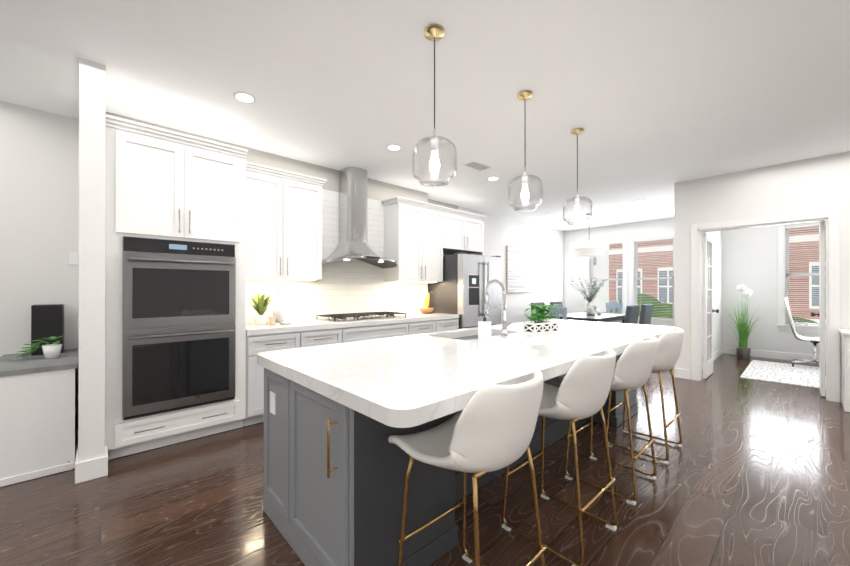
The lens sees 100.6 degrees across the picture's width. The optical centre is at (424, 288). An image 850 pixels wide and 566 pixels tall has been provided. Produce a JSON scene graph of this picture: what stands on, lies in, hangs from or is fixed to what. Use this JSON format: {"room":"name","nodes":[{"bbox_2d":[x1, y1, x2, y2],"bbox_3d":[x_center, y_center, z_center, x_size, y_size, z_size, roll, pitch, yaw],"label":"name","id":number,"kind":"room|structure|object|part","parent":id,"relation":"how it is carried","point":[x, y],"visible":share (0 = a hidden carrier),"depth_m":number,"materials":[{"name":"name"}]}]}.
{"room":"kitchen","nodes":[
{"label":"kitchen","id":0,"kind":"room"},
{"bbox_2d":[0,101,78,356],"bbox_3d":[-4.762,-0.125,1.766,4.395,2.820,0.120,0,0,-43],"label":"wall","id":1,"kind":"structure","parent":0,"point":[39,195],"depth_m":3.02,"materials":[{"name":"white paint"}]},
{"bbox_2d":[68,252,78,264],"bbox_3d":[-3.154,-0.269,3.169,0.070,0.115,0.010,0,0,-43],"label":"switch plate","id":2,"kind":"object","parent":1,"relation":"attached to","point":[73,258],"visible":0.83,"depth_m":3.17,"materials":[{"name":"white plastic"}]},
{"bbox_2d":[75,444,81,483],"bbox_3d":[-2.690,1.220,2.747,0.020,0.135,1.176,0,0,-43],"label":"baseboard","id":3,"kind":"structure","parent":1,"relation":"attached to","point":[78,465],"depth_m":2.33,"materials":[{"name":"white wood"}]},
{"bbox_2d":[78,57,105,461],"bbox_3d":[-2.695,-0.122,2.865,0.130,2.820,1.320,0,0,-43],"label":"wall column","id":4,"kind":"structure","parent":0,"point":[91,369],"depth_m":2.38,"materials":[{"name":"white paint"}]},
{"bbox_2d":[106,112,457,319],"bbox_3d":[-1.122,-0.118,4.835,4.855,2.820,0.372,0,0,-43],"label":"wall","id":5,"kind":"structure","parent":0,"point":[379,190],"depth_m":4.45,"materials":[{"name":"grey paint"}]},
{"bbox_2d":[246,162,326,279],"bbox_3d":[-1.596,-0.675,3.877,0.941,1.150,0.376,0,0,-43],"label":"upper cabinet","id":6,"kind":"object","parent":5,"relation":"attached to","point":[283,224],"visible":0.79,"depth_m":3.75,"materials":[{"name":"white wood"}]},
{"bbox_2d":[246,278,313,280],"bbox_3d":[-1.573,-0.094,3.824,0.770,0.012,0.040,0,0,-43],"label":"under-cabinet light","id":7,"kind":"object","parent":6,"relation":"attached to","point":[313,280],"depth_m":3.79,"materials":[{"name":"white plastic"}]},
{"bbox_2d":[246,194,427,322],"bbox_3d":[-1.015,-0.398,4.679,2.886,1.560,0.007,0,0,-43],"label":"tile backsplash","id":8,"kind":"structure","parent":5,"relation":"attached to","point":[351,285],"depth_m":4.59,"materials":[{"name":"white tile"}]},
{"bbox_2d":[322,167,396,267],"bbox_3d":[-0.815,-0.904,4.487,1.090,1.242,0.546,0,0,-43],"label":"range hood","id":9,"kind":"object","parent":5,"relation":"attached to","point":[352,243],"visible":0.98,"depth_m":4.47,"materials":[{"name":"silver metal"}]},
{"bbox_2d":[383,200,444,281],"bbox_3d":[-0.156,-0.649,5.237,0.868,1.105,0.341,0,0,-43],"label":"upper cabinet","id":10,"kind":"object","parent":5,"relation":"attached to","point":[421,238],"depth_m":5.04,"materials":[{"name":"white wood"}]},
{"bbox_2d":[397,281,435,282],"bbox_3d":[-0.111,-0.090,5.181,0.740,0.012,0.040,0,0,-43],"label":"under-cabinet light","id":11,"kind":"object","parent":10,"relation":"attached to","point":[397,281],"depth_m":5.25,"materials":[{"name":"white plastic"}]},
{"bbox_2d":[445,208,484,254],"bbox_3d":[0.447,-0.907,5.971,1.011,0.585,0.596,0,0,-43],"label":"upper cabinet","id":12,"kind":"object","parent":5,"relation":"attached to","point":[464,232],"depth_m":5.76,"materials":[{"name":"white wood"}]},
{"bbox_2d":[0,354,849,565],"bbox_3d":[1.345,1.336,2.197,13.940,0.100,8.350,0,0,-43],"label":"floor","id":13,"kind":"structure","parent":0,"point":[752,472],"depth_m":2.15,"materials":[{"name":"brown wood"}]},
{"bbox_2d":[0,348,78,486],"bbox_3d":[-2.948,0.910,2.688,0.452,0.746,0.892,0,0,-43],"label":"cabinet","id":14,"kind":"object","parent":13,"relation":"on","point":[38,416],"visible":0.85,"depth_m":2.40,"materials":[{"name":"white painted wood"},{"name":"gray stone"}]},
{"bbox_2d":[8,336,63,358],"bbox_3d":[-2.964,0.454,2.692,0.306,0.164,0.203,0,0,-43],"label":"pot","id":15,"kind":"object","parent":14,"relation":"on","point":[52,350],"visible":1,"depth_m":2.69,"materials":[{"name":"white ceramic"}]},
{"bbox_2d":[31,304,63,355],"bbox_3d":[-3.128,0.337,2.930,0.175,0.399,0.195,0,0,-43],"label":"speaker","id":16,"kind":"object","parent":14,"relation":"on","point":[47,320],"visible":0.96,"depth_m":2.86},
{"bbox_2d":[98,446,107,477],"bbox_3d":[-2.281,1.219,2.505,0.041,0.135,0.266,0,0,-43],"label":"baseboard","id":17,"kind":"structure","parent":13,"relation":"on","point":[102,461],"depth_m":2.41,"materials":[{"name":"white wood"}]},
{"bbox_2d":[105,114,247,459],"bbox_3d":[-2.163,0.016,3.089,0.950,2.536,0.772,0,0,-43],"label":"tall cabinet","id":18,"kind":"object","parent":13,"relation":"on","point":[175,287],"visible":0.98,"depth_m":2.81,"materials":[{"name":"white wood"}]},
{"bbox_2d":[243,329,306,425],"bbox_3d":[-1.637,0.860,3.638,0.562,0.851,0.666,0,0,-43],"label":"base cabinet","id":19,"kind":"object","parent":13,"relation":"on","point":[292,335],"depth_m":3.29,"materials":[{"name":"white wood"}]},
{"bbox_2d":[246,313,458,332],"bbox_3d":[-0.783,0.409,4.428,2.886,0.055,0.671,0,0,-43],"label":"countertop","id":20,"kind":"structure","parent":19,"relation":"on","point":[313,324],"depth_m":3.89,"materials":[{"name":"white stone"}]},
{"bbox_2d":[246,290,280,324],"bbox_3d":[-1.728,0.199,3.630,0.320,0.359,0.485,0,0,-43],"label":"pot","id":21,"kind":"object","parent":20,"relation":"on","point":[260,303],"visible":1,"depth_m":3.65,"materials":[{"name":"white ceramic"}]},
{"bbox_2d":[268,317,275,324],"bbox_3d":[-1.570,0.337,3.622,0.072,0.083,0.072,0,0,-43],"label":"candle","id":22,"kind":"object","parent":20,"relation":"on","point":[271,320],"visible":1,"depth_m":3.60,"materials":[{"name":"beige wax"}]},
{"bbox_2d":[273,291,285,322],"bbox_3d":[-1.610,0.207,3.885,0.150,0.345,0.150,0,0,-43],"label":"paper towel","id":23,"kind":"object","parent":20,"relation":"on","point":[279,313],"visible":0.79,"depth_m":3.84,"materials":[{"name":"white paper"}]},
{"bbox_2d":[280,322,290,324],"bbox_3d":[-1.454,0.368,3.688,0.110,0.022,0.108,0,0,-43],"label":"dish","id":24,"kind":"object","parent":20,"relation":"on","point":[285,323],"visible":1,"depth_m":3.66,"materials":[{"name":"white ceramic"}]},
{"bbox_2d":[313,311,408,322],"bbox_3d":[-0.779,0.352,4.444,1.080,0.057,0.510,0,0,-43],"label":"cooktop","id":25,"kind":"object","parent":20,"relation":"in","point":[344,317],"visible":1,"depth_m":4.31,"materials":[{"name":"silver metal"}]},
{"bbox_2d":[419,291,434,313],"bbox_3d":[0.065,0.212,5.357,0.348,0.341,0.228,0,0,-43],"label":"fruit bowl","id":26,"kind":"object","parent":20,"relation":"on","point":[425,309],"visible":1,"depth_m":5.29,"materials":[{"name":"brown wood"}]},
{"bbox_2d":[307,325,350,346],"bbox_3d":[-1.304,0.861,3.947,0.594,0.851,0.666,0,0,-43],"label":"base cabinet","id":27,"kind":"object","parent":13,"relation":"on","point":[315,337],"depth_m":3.76,"materials":[{"name":"white wood"}]},
{"bbox_2d":[351,321,414,341],"bbox_3d":[-0.782,0.862,4.431,1.079,0.851,0.666,0,0,-43],"label":"base cabinet","id":28,"kind":"object","parent":13,"relation":"on","point":[393,328],"depth_m":4.24,"materials":[{"name":"white wood"}]},
{"bbox_2d":[415,317,438,333],"bbox_3d":[-0.252,0.863,4.923,0.614,0.851,0.666,0,0,-43],"label":"base cabinet","id":29,"kind":"object","parent":13,"relation":"on","point":[421,327],"depth_m":4.74,"materials":[{"name":"white wood"}]},
{"bbox_2d":[439,317,458,331],"bbox_3d":[0.077,0.864,5.229,0.533,0.851,0.666,0,0,-43],"label":"base cabinet","id":30,"kind":"object","parent":13,"relation":"on","point":[445,323],"depth_m":5.01,"materials":[{"name":"white wood"}]},
{"bbox_2d":[428,252,500,328],"bbox_3d":[0.601,0.380,5.792,0.955,1.820,1.031,0,0,-43],"label":"fridge","id":31,"kind":"object","parent":13,"relation":"on","point":[460,289],"visible":0.5,"depth_m":5.36,"materials":[{"name":"grey metal"}]},
{"bbox_2d":[257,319,678,565],"bbox_3d":[0.746,0.831,2.734,3.511,0.906,1.350,0,0,-43],"label":"kitchen island","id":32,"kind":"object","parent":13,"relation":"on","point":[334,477],"depth_m":1.63,"materials":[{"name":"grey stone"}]},
{"bbox_3d":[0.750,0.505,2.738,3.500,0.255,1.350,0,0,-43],"label":"kitchen island top","id":33,"kind":"part","parent":32,"relation":"part of","materials":[{"name":"white stone"}]},
{"bbox_2d":[478,313,490,339],"bbox_3d":[0.440,0.282,2.632,0.070,0.188,0.085,0,0,-43],"label":"soap dispenser","id":34,"kind":"object","parent":32,"relation":"on","point":[484,328],"visible":1,"depth_m":2.60,"materials":[{"name":"white ceramic"}]},
{"bbox_2d":[484,279,510,336],"bbox_3d":[0.582,0.151,2.815,0.118,0.451,0.220,0,0,-43],"label":"faucet","id":35,"kind":"object","parent":32,"relation":"on","point":[504,325],"visible":0.98,"depth_m":2.74,"materials":[{"name":"silver metal"}]},
{"bbox_2d":[523,303,560,333],"bbox_3d":[1.004,0.252,3.028,0.379,0.250,0.250,0,0,-43],"label":"planter","id":36,"kind":"object","parent":32,"relation":"on","point":[537,326],"visible":1,"depth_m":2.99,"materials":[{"name":"white ceramic"}]},
{"bbox_2d":[397,446,546,565],"bbox_3d":[0.182,0.953,1.393,0.440,0.660,0.441,0,0,-43],"label":"stool","id":37,"kind":"object","parent":13,"relation":"on","point":[468,557],"visible":0.75,"depth_m":1.40,"materials":[{"name":"gold metal"}]},
{"bbox_2d":[388,369,542,472],"bbox_3d":[0.182,0.491,1.394,0.475,0.357,0.536,0,0,-43],"label":"seat","id":38,"kind":"object","parent":37,"relation":"on","point":[490,428],"visible":1,"depth_m":1.17,"materials":[{"name":"white leather"}]},
{"bbox_2d":[531,302,545,318],"bbox_3d":[2.588,0.801,7.446,0.470,0.986,0.544,0,0,-43],"label":"dining chair","id":39,"kind":"object","parent":13,"relation":"on","point":[539,303],"visible":0.12,"depth_m":7.55,"materials":[{"name":"grey"}]},
{"bbox_2d":[550,301,562,306],"bbox_3d":[3.196,0.802,8.011,0.470,0.986,0.544,0,0,-43],"label":"dining chair","id":40,"kind":"object","parent":13,"relation":"on","point":[558,303],"visible":0.06,"depth_m":8.15,"materials":[{"name":"grey"}]},
{"bbox_2d":[549,304,567,319],"bbox_3d":[2.511,0.793,6.425,0.452,1.004,0.410,0,0,-43],"label":"dining chair","id":41,"kind":"object","parent":13,"relation":"on","point":[564,311],"visible":0.21,"depth_m":6.24,"materials":[{"name":"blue fabric"}]},
{"bbox_2d":[502,408,616,565],"bbox_3d":[0.717,0.954,1.890,0.440,0.660,0.441,0,0,-43],"label":"stool","id":42,"kind":"object","parent":13,"relation":"on","point":[578,508],"visible":0.71,"depth_m":1.87,"materials":[{"name":"gold metal"}]},
{"bbox_2d":[538,348,615,419],"bbox_3d":[0.718,0.492,1.891,0.475,0.357,0.536,0,0,-43],"label":"seat","id":43,"kind":"object","parent":42,"relation":"on","point":[582,391],"visible":0.81,"depth_m":1.65,"materials":[{"name":"white leather"}]},
{"bbox_2d":[546,312,624,322],"bbox_3d":[3.355,0.919,7.207,1.800,0.752,1.040,0,0,-43],"label":"dining table","id":44,"kind":"object","parent":13,"relation":"on","point":[602,317],"visible":0.33,"depth_m":6.81,"materials":[{"name":"grey"}]},
{"bbox_2d":[571,279,605,314],"bbox_3d":[3.426,0.161,7.303,0.765,0.763,0.768,0,0,-43],"label":"vase","id":45,"kind":"object","parent":44,"relation":"on","point":[589,308],"visible":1,"depth_m":7.21,"materials":[{"name":"white ceramic"}]},
{"bbox_2d":[565,384,656,505],"bbox_3d":[1.252,0.955,2.386,0.440,0.660,0.441,0,0,-43],"label":"stool","id":46,"kind":"object","parent":13,"relation":"on","point":[631,501],"visible":0.75,"depth_m":2.37,"materials":[{"name":"gold metal"}]},
{"bbox_2d":[558,336,657,390],"bbox_3d":[1.253,0.493,2.387,0.475,0.357,0.536,0,0,-43],"label":"seat","id":47,"kind":"object","parent":46,"relation":"on","point":[633,367],"visible":0.58,"depth_m":2.15,"materials":[{"name":"white leather"}]},
{"bbox_2d":[606,301,622,322],"bbox_3d":[4.213,0.796,8.004,0.452,1.004,0.410,0,0,-43],"label":"dining chair","id":48,"kind":"object","parent":13,"relation":"on","point":[613,305],"visible":0.27,"depth_m":8.12,"materials":[{"name":"blue wood"}]},
{"bbox_2d":[624,305,639,323],"bbox_3d":[3.536,0.798,6.425,0.470,0.986,0.544,0,0,-43],"label":"dining chair","id":49,"kind":"object","parent":13,"relation":"on","point":[631,314],"visible":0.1,"depth_m":6.15,"materials":[{"name":"grey fabric"}]},
{"bbox_2d":[606,368,681,463],"bbox_3d":[1.780,0.956,2.876,0.440,0.660,0.441,0,0,-43],"label":"stool","id":50,"kind":"object","parent":13,"relation":"on","point":[663,461],"visible":0.69,"depth_m":2.86,"materials":[{"name":"gold metal"}]},
{"bbox_2d":[615,328,683,372],"bbox_3d":[1.780,0.494,2.877,0.475,0.357,0.536,0,0,-43],"label":"seat","id":51,"kind":"object","parent":50,"relation":"on","point":[669,345],"visible":0.65,"depth_m":2.63,"materials":[{"name":"white leather"}]},
{"bbox_2d":[639,304,652,324],"bbox_3d":[4.144,0.800,6.989,0.470,0.986,0.544,0,0,-43],"label":"dining chair","id":52,"kind":"object","parent":13,"relation":"on","point":[645,314],"visible":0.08,"depth_m":6.71,"materials":[{"name":"grey fabric"}]},
{"bbox_2d":[723,284,766,358],"bbox_3d":[5.885,0.607,6.363,0.881,1.372,0.861,0,0,-43],"label":"plant","id":53,"kind":"object","parent":13,"relation":"on","point":[743,350],"visible":1,"depth_m":6.49,"materials":[{"name":"green plant"}]},
{"bbox_2d":[740,360,825,388],"bbox_3d":[5.920,1.287,4.955,1.800,0.010,2.070,0,0,-43],"label":"rug","id":54,"kind":"object","parent":13,"relation":"on","point":[798,375],"visible":0.62,"depth_m":5.30,"materials":[{"name":"white fabric"}]},
{"bbox_2d":[784,297,825,366],"bbox_3d":[6.302,0.716,5.720,0.625,1.131,0.654,0,0,-43],"label":"office chair","id":55,"kind":"object","parent":54,"relation":"on","point":[814,340],"visible":0.67,"depth_m":5.74,"materials":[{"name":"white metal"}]},
{"bbox_2d":[839,329,849,411],"bbox_3d":[4.926,0.872,3.373,0.448,0.826,1.240,0,0,-43],"label":"console","id":56,"kind":"object","parent":13,"relation":"on","point":[845,333],"visible":1,"depth_m":3.67,"materials":[{"name":"white wood"}]},
{"bbox_2d":[0,0,849,230],"bbox_3d":[1.345,-1.584,2.204,13.940,0.100,8.350,0,0,-43],"label":"ceiling","id":57,"kind":"structure","parent":0,"point":[656,100],"depth_m":2.64,"materials":[{"name":"white paint"}]},
{"bbox_2d":[233,91,256,102],"bbox_3d":[-1.444,-1.528,2.829,0.170,0.008,0.170,0,0,-43],"label":"recessed light","id":58,"kind":"object","parent":57,"relation":"in","point":[244,97],"visible":1,"depth_m":2.82,"materials":[{"name":"white plastic"}]},
{"bbox_2d":[386,144,401,150],"bbox_3d":[-0.338,-1.526,3.827,0.170,0.008,0.170,0,0,-43],"label":"recessed light","id":59,"kind":"object","parent":57,"relation":"in","point":[394,147],"visible":1,"depth_m":3.82,"materials":[{"name":"white"}]},
{"bbox_2d":[412,24,456,187],"bbox_3d":[0.057,-1.075,2.106,0.264,0.916,0.264,0,0,-43],"label":"pendant light","id":60,"kind":"object","parent":57,"relation":"hanging from","point":[434,32],"depth_m":2.09,"materials":[{"name":"clear glass"}]},
{"bbox_3d":[0.057,-0.755,2.106,0.264,0.276,0.264,0,0,-43],"label":"pendant light shade","id":61,"kind":"part","parent":60,"relation":"part of","materials":[{"name":"clear glass"}]},
{"bbox_2d":[463,160,491,170],"bbox_3d":[0.653,-1.522,4.406,0.340,0.012,0.190,0,0,-43],"label":"ceiling vent","id":62,"kind":"object","parent":57,"relation":"in","point":[476,165],"visible":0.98,"depth_m":4.39,"materials":[{"name":"white metal"}]},
{"bbox_2d":[487,177,498,180],"bbox_3d":[0.948,-1.523,4.911,0.170,0.008,0.170,0,0,-43],"label":"recessed light","id":63,"kind":"object","parent":57,"relation":"in","point":[492,178],"visible":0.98,"depth_m":4.89,"materials":[{"name":"white plastic"}]},
{"bbox_2d":[508,90,542,211],"bbox_3d":[0.790,-1.073,2.786,0.264,0.916,0.264,0,0,-43],"label":"pendant light","id":64,"kind":"object","parent":57,"relation":"hanging from","point":[524,95],"depth_m":2.77,"materials":[{"name":"clear glass"}]},
{"bbox_3d":[0.790,-0.753,2.786,0.264,0.276,0.264,0,0,-43],"label":"pendant light shade","id":65,"kind":"part","parent":64,"relation":"part of","materials":[{"name":"clear glass"}]},
{"bbox_2d":[563,128,591,225],"bbox_3d":[1.479,-1.072,3.426,0.264,0.916,0.264,0,0,-43],"label":"pendant light","id":66,"kind":"object","parent":57,"relation":"hanging from","point":[577,131],"depth_m":3.41,"materials":[{"name":"clear glass"}]},
{"bbox_3d":[1.479,-0.752,3.425,0.264,0.276,0.264,0,0,-43],"label":"pendant light shade","id":67,"kind":"part","parent":66,"relation":"part of","materials":[{"name":"clear glass"}]},
{"bbox_2d":[570,213,608,256],"bbox_3d":[3.355,-1.089,7.212,0.720,0.864,0.720,0,0,-43],"label":"drum pendant light","id":68,"kind":"object","parent":57,"relation":"hanging from","point":[590,248],"visible":0.92,"depth_m":6.96,"materials":[{"name":"white fabric"}]},
{"bbox_2d":[443,206,563,323],"bbox_3d":[1.799,-0.111,7.717,5.370,2.820,0.120,0,0,-43],"label":"wall","id":69,"kind":"structure","parent":0,"point":[546,244],"depth_m":8.22,"materials":[{"name":"white paint"}]},
{"bbox_2d":[506,245,532,292],"bbox_3d":[2.143,-0.410,7.928,1.060,1.020,0.038,0,0,-43],"label":"artwork","id":70,"kind":"object","parent":69,"relation":"attached to","point":[519,269],"visible":1,"depth_m":7.87,"materials":[{"name":"beige"}]},
{"bbox_2d":[564,218,825,355],"bbox_3d":[6.318,-0.113,6.692,0.140,2.820,7.770,0,0,-43],"label":"wall","id":71,"kind":"structure","parent":0,"point":[750,258],"depth_m":6.82,"materials":[{"name":"white paint"}]},
{"bbox_2d":[585,232,674,325],"bbox_3d":[4.796,-0.197,8.295,0.190,2.035,2.020,0,0,-43],"label":"window","id":72,"kind":"structure","parent":71,"relation":"in","point":[633,275],"depth_m":8.21,"materials":[{"name":"white"}]},
{"bbox_2d":[590,241,622,312],"bbox_3d":[4.444,-0.214,8.657,0.035,1.807,0.776,0,0,-43],"label":"window blinds","id":73,"kind":"object","parent":72,"relation":"attached to","point":[618,242],"visible":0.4,"depth_m":8.59,"materials":[{"name":"white"}]},
{"bbox_2d":[634,236,673,319],"bbox_3d":[5.131,-0.216,7.916,0.035,1.807,0.776,0,0,-43],"label":"window blinds","id":74,"kind":"object","parent":72,"relation":"attached to","point":[640,249],"visible":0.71,"depth_m":7.90,"materials":[{"name":"white"}]},
{"bbox_2d":[724,347,825,362],"bbox_3d":[6.992,1.227,5.847,0.016,0.135,3.180,0,0,-43],"label":"baseboard","id":75,"kind":"structure","parent":71,"relation":"attached to","point":[727,350],"depth_m":6.47,"materials":[{"name":"white wood"}]},
{"bbox_2d":[776,221,825,333],"bbox_3d":[6.840,-0.222,6.092,0.190,1.995,1.090,0,0,-43],"label":"window","id":76,"kind":"structure","parent":71,"relation":"in","point":[783,318],"depth_m":6.39,"materials":[{"name":"white"}]},
{"bbox_2d":[785,223,825,324],"bbox_3d":[6.831,-0.240,6.084,0.035,1.767,0.856,0,0,-43],"label":"window blinds","id":77,"kind":"object","parent":76,"relation":"attached to","point":[803,226],"visible":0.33,"depth_m":6.26,"materials":[{"name":"white"}]},
{"bbox_2d":[702,231,721,360],"bbox_3d":[4.825,-0.115,6.125,2.820,2.820,0.170,0,0,-43],"label":"wall","id":78,"kind":"structure","parent":0,"point":[717,287],"depth_m":6.57,"materials":[{"name":"white paint"}]},
{"bbox_2d":[690,347,723,377],"bbox_3d":[4.875,1.228,6.039,2.780,0.135,0.020,0,0,-43],"label":"baseboard","id":79,"kind":"structure","parent":78,"relation":"attached to","point":[719,352],"depth_m":6.53,"materials":[{"name":"white wood"}]},
{"bbox_2d":[674,151,849,401],"bbox_3d":[5.236,-0.121,3.506,0.140,2.820,4.570,0,0,-43],"label":"wall","id":80,"kind":"structure","parent":0,"point":[821,183],"depth_m":4.47,"materials":[{"name":"white paint"}]},
{"bbox_2d":[673,367,686,376],"bbox_3d":[4.690,1.228,6.123,2.936,0.135,0.016,0,0,-43],"label":"baseboard","id":81,"kind":"structure","parent":80,"relation":"attached to","point":[676,371],"depth_m":5.09,"materials":[{"name":"white wood"}]},
{"bbox_2d":[702,233,718,378],"bbox_3d":[4.168,0.248,5.193,0.589,2.066,0.188,0,0,-43],"label":"french door","id":82,"kind":"structure","parent":80,"relation":"in","point":[707,248],"depth_m":5.18,"materials":[{"name":"white painted wood"},{"name":"clear glass"}]},
{"bbox_2d":[691,209,839,402],"bbox_3d":[4.279,0.199,4.536,0.176,2.185,1.364,0,0,-43],"label":"door frame","id":83,"kind":"structure","parent":80,"relation":"attached to","point":[831,218],"depth_m":4.13,"materials":[{"name":"white wood"}]},
{"bbox_2d":[811,222,825,395],"bbox_3d":[4.926,0.246,4.376,0.589,2.066,0.188,0,0,-43],"label":"french door","id":84,"kind":"structure","parent":80,"relation":"in","point":[821,314],"depth_m":4.19,"materials":[{"name":"white painted wood"},{"name":"clear glass"}]},
{"label":"outside","id":85,"kind":"structure","parent":0,"visible":0},
{"bbox_2d":[601,294,816,322],"bbox_3d":[10.960,3.758,12.509,6.229,7.106,12.883,0,0,-43],"label":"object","id":86,"kind":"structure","parent":85,"point":[651,298],"depth_m":14.29,"materials":[{"name":"green plant"}]},
{"bbox_2d":[593,227,825,323],"bbox_3d":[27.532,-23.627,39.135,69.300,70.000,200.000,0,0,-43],"label":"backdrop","id":87,"kind":"structure","parent":85,"point":[608,288],"depth_m":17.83,"materials":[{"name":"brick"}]}
]}

